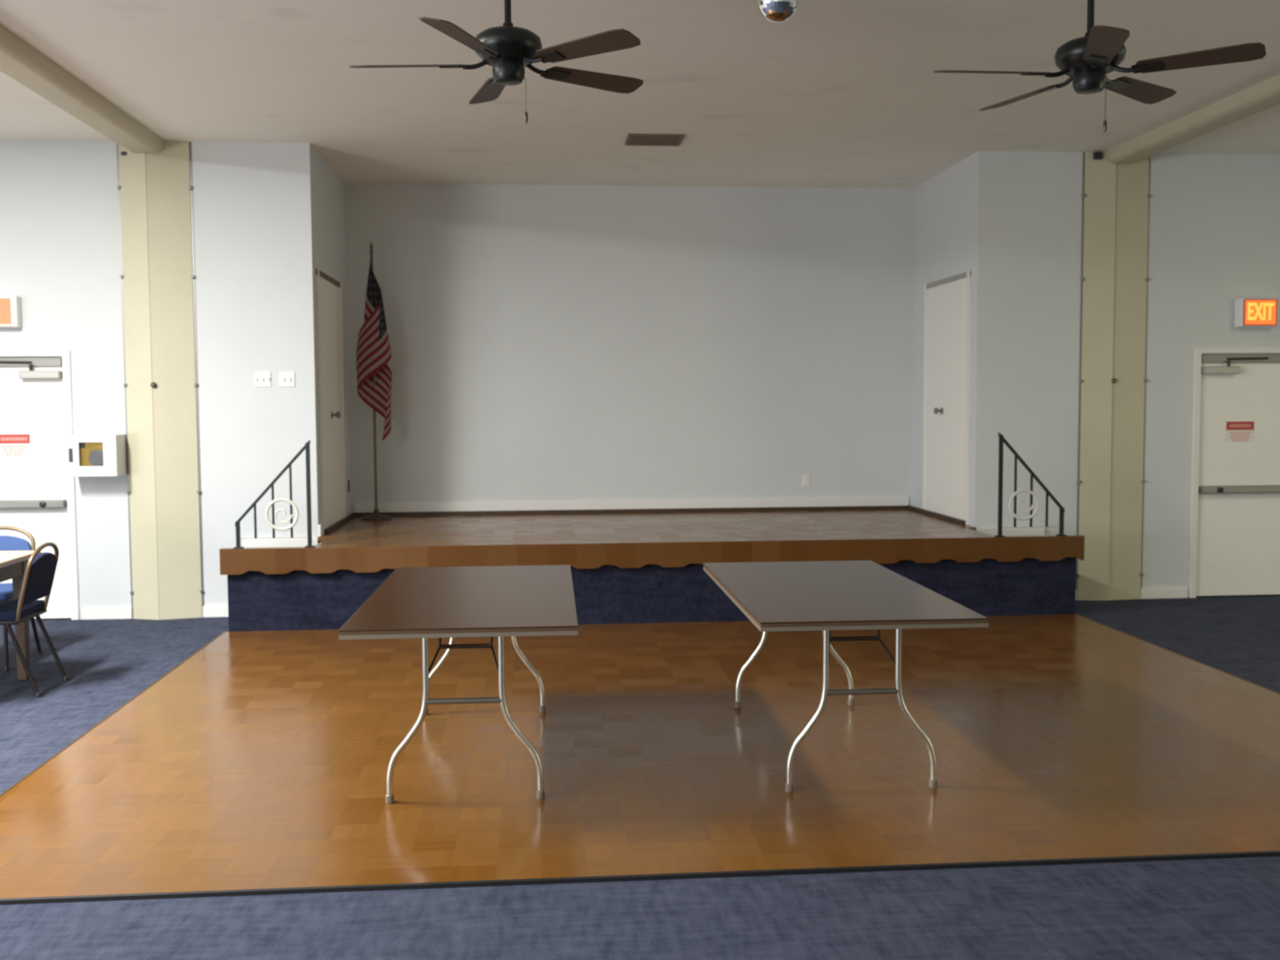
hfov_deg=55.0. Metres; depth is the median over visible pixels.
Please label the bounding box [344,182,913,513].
wall
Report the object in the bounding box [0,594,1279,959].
floor
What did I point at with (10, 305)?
exit sign
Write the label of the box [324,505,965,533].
trim
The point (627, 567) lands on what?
stage
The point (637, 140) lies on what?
ceiling vent
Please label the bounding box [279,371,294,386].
light switch
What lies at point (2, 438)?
print
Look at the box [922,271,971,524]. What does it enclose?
door
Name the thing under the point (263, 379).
light switch
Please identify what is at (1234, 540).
door
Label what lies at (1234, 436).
print
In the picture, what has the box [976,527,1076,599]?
trim
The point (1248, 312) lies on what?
exit sign
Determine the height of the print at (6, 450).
0.071 m
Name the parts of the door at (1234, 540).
closer rail, closer arm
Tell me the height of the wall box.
0.300 m
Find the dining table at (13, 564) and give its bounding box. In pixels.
[0,550,40,679]
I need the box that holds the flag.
[355,241,391,520]
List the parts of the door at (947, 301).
knob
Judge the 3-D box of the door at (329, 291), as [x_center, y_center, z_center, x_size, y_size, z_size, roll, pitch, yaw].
[-2.468,-0.630,9.989,0.078,2.030,1.160,-1,4,-5]
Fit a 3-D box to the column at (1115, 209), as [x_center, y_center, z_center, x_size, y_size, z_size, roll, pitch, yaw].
[3.758,-0.805,9.739,0.554,3.540,0.074,-1,4,-5]
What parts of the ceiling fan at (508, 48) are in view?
blade, blade, blade, pull chain, chain pull, blade, blade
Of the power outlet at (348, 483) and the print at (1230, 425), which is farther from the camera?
the power outlet at (348, 483)
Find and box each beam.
[0,24,164,153]
[1106,74,1279,164]
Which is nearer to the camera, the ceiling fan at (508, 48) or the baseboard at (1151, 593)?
the ceiling fan at (508, 48)
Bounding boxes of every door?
[0,350,79,620]
[315,268,346,529]
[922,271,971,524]
[1188,347,1279,598]
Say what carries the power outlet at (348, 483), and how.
attached to the wall at (329, 207)
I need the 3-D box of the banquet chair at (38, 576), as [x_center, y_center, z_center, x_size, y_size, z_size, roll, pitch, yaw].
[-3.582,0.770,6.927,0.534,0.834,0.432,-1,4,-5]
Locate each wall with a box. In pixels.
[0,139,320,619]
[312,146,351,542]
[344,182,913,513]
[911,154,973,525]
[969,151,1279,597]
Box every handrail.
[233,440,315,548]
[994,432,1066,537]
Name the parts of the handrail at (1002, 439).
post, rail, rail, post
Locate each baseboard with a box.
[82,607,132,619]
[354,496,908,512]
[1140,587,1187,599]
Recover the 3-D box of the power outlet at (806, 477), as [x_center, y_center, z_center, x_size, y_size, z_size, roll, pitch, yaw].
[1.529,0.005,11.314,0.075,0.115,0.010,-1,4,-5]
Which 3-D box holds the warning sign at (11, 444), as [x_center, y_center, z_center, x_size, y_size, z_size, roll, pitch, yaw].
[-4.638,-0.258,9.114,0.240,0.170,0.006,-1,4,-5]
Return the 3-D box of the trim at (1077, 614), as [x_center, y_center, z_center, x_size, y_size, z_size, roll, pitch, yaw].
[3.448,1.149,6.800,0.012,0.012,4.730,-1,4,-5]
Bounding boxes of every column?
[116,140,204,619]
[1075,151,1151,600]
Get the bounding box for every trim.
[0,631,224,796]
[0,850,1279,904]
[202,537,318,617]
[318,523,324,536]
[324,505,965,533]
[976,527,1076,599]
[1076,613,1279,693]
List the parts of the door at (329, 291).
knob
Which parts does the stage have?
riser panel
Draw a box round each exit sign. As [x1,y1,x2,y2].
[0,295,22,328]
[1234,297,1279,327]
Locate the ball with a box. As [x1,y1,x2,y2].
[757,0,799,22]
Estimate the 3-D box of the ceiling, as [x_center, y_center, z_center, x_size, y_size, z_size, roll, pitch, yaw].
[0.622,-2.192,3.097,16.600,0.100,16.330,-1,4,-5]
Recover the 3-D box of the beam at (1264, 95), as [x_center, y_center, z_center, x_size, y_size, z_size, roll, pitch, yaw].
[4.362,-2.073,2.453,0.235,0.100,14.410,-1,4,-5]
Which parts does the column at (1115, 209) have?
panel, panel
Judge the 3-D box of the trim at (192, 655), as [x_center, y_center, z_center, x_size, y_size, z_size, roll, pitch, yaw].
[-2.723,1.217,6.288,0.012,0.012,4.730,-1,4,-5]
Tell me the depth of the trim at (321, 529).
9.36 m
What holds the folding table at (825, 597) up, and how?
on the floor
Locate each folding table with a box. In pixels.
[338,564,577,804]
[703,560,988,792]
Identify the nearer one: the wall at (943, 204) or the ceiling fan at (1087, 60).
the ceiling fan at (1087, 60)
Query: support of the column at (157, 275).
on the floor
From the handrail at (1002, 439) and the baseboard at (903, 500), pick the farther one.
the baseboard at (903, 500)
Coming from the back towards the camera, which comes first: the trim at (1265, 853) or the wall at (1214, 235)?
the wall at (1214, 235)
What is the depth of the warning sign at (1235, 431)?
9.90 m
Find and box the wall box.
[65,434,127,476]
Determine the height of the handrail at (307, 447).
0.752 m
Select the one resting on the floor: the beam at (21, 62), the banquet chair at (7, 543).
the banquet chair at (7, 543)
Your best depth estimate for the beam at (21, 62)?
7.38 m
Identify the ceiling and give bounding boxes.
[0,0,1279,187]
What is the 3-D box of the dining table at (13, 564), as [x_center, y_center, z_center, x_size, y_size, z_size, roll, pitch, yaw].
[-4.417,0.828,6.770,1.840,0.748,0.910,-1,4,-5]
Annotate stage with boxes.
[219,509,1084,631]
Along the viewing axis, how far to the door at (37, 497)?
9.13 m
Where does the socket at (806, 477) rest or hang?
attached to the power outlet at (806, 477)
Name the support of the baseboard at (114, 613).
attached to the wall at (253, 213)
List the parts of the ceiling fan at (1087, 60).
blade, blade, chain pull, pull chain, blade, blade, blade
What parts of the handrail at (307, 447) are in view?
post, rail, post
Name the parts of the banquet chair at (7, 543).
leg, seat, backrest, frame, leg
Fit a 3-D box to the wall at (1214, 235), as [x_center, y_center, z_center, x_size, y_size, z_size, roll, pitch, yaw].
[5.509,-0.830,9.981,5.750,3.540,0.120,-1,4,-5]
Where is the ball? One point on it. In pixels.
(773, 11)
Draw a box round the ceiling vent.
[625,133,684,146]
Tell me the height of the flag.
2.389 m
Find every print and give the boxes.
[0,437,26,440]
[1,445,25,455]
[1229,424,1250,427]
[1230,431,1249,440]
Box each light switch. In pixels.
[254,371,271,386]
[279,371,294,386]
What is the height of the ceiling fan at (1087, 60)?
0.814 m
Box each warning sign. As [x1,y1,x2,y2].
[0,433,31,456]
[1225,420,1254,442]
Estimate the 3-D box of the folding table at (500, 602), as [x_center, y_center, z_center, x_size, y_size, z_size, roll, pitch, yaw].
[-0.753,0.876,5.607,0.907,0.735,1.790,-1,4,-4]
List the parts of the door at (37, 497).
closer arm, closer rail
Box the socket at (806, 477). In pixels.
[804,476,808,484]
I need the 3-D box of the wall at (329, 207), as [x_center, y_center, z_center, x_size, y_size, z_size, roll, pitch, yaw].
[-2.583,-0.794,10.146,0.120,3.540,1.550,-1,4,-5]
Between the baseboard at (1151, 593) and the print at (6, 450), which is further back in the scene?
the baseboard at (1151, 593)
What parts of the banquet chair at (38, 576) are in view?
leg, seat, seat frame, frame, backrest, leg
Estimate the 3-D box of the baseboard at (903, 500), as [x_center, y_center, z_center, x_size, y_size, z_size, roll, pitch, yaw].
[-0.032,0.223,11.193,5.055,0.080,0.018,-1,4,-5]
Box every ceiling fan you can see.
[348,0,643,124]
[933,0,1266,132]
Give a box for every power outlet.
[347,479,350,493]
[802,474,810,486]
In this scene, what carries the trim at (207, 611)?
attached to the wall at (253, 213)
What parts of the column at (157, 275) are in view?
panel, panel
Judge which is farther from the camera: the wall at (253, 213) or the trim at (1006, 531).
the trim at (1006, 531)
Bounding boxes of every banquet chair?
[0,525,42,671]
[0,542,69,697]

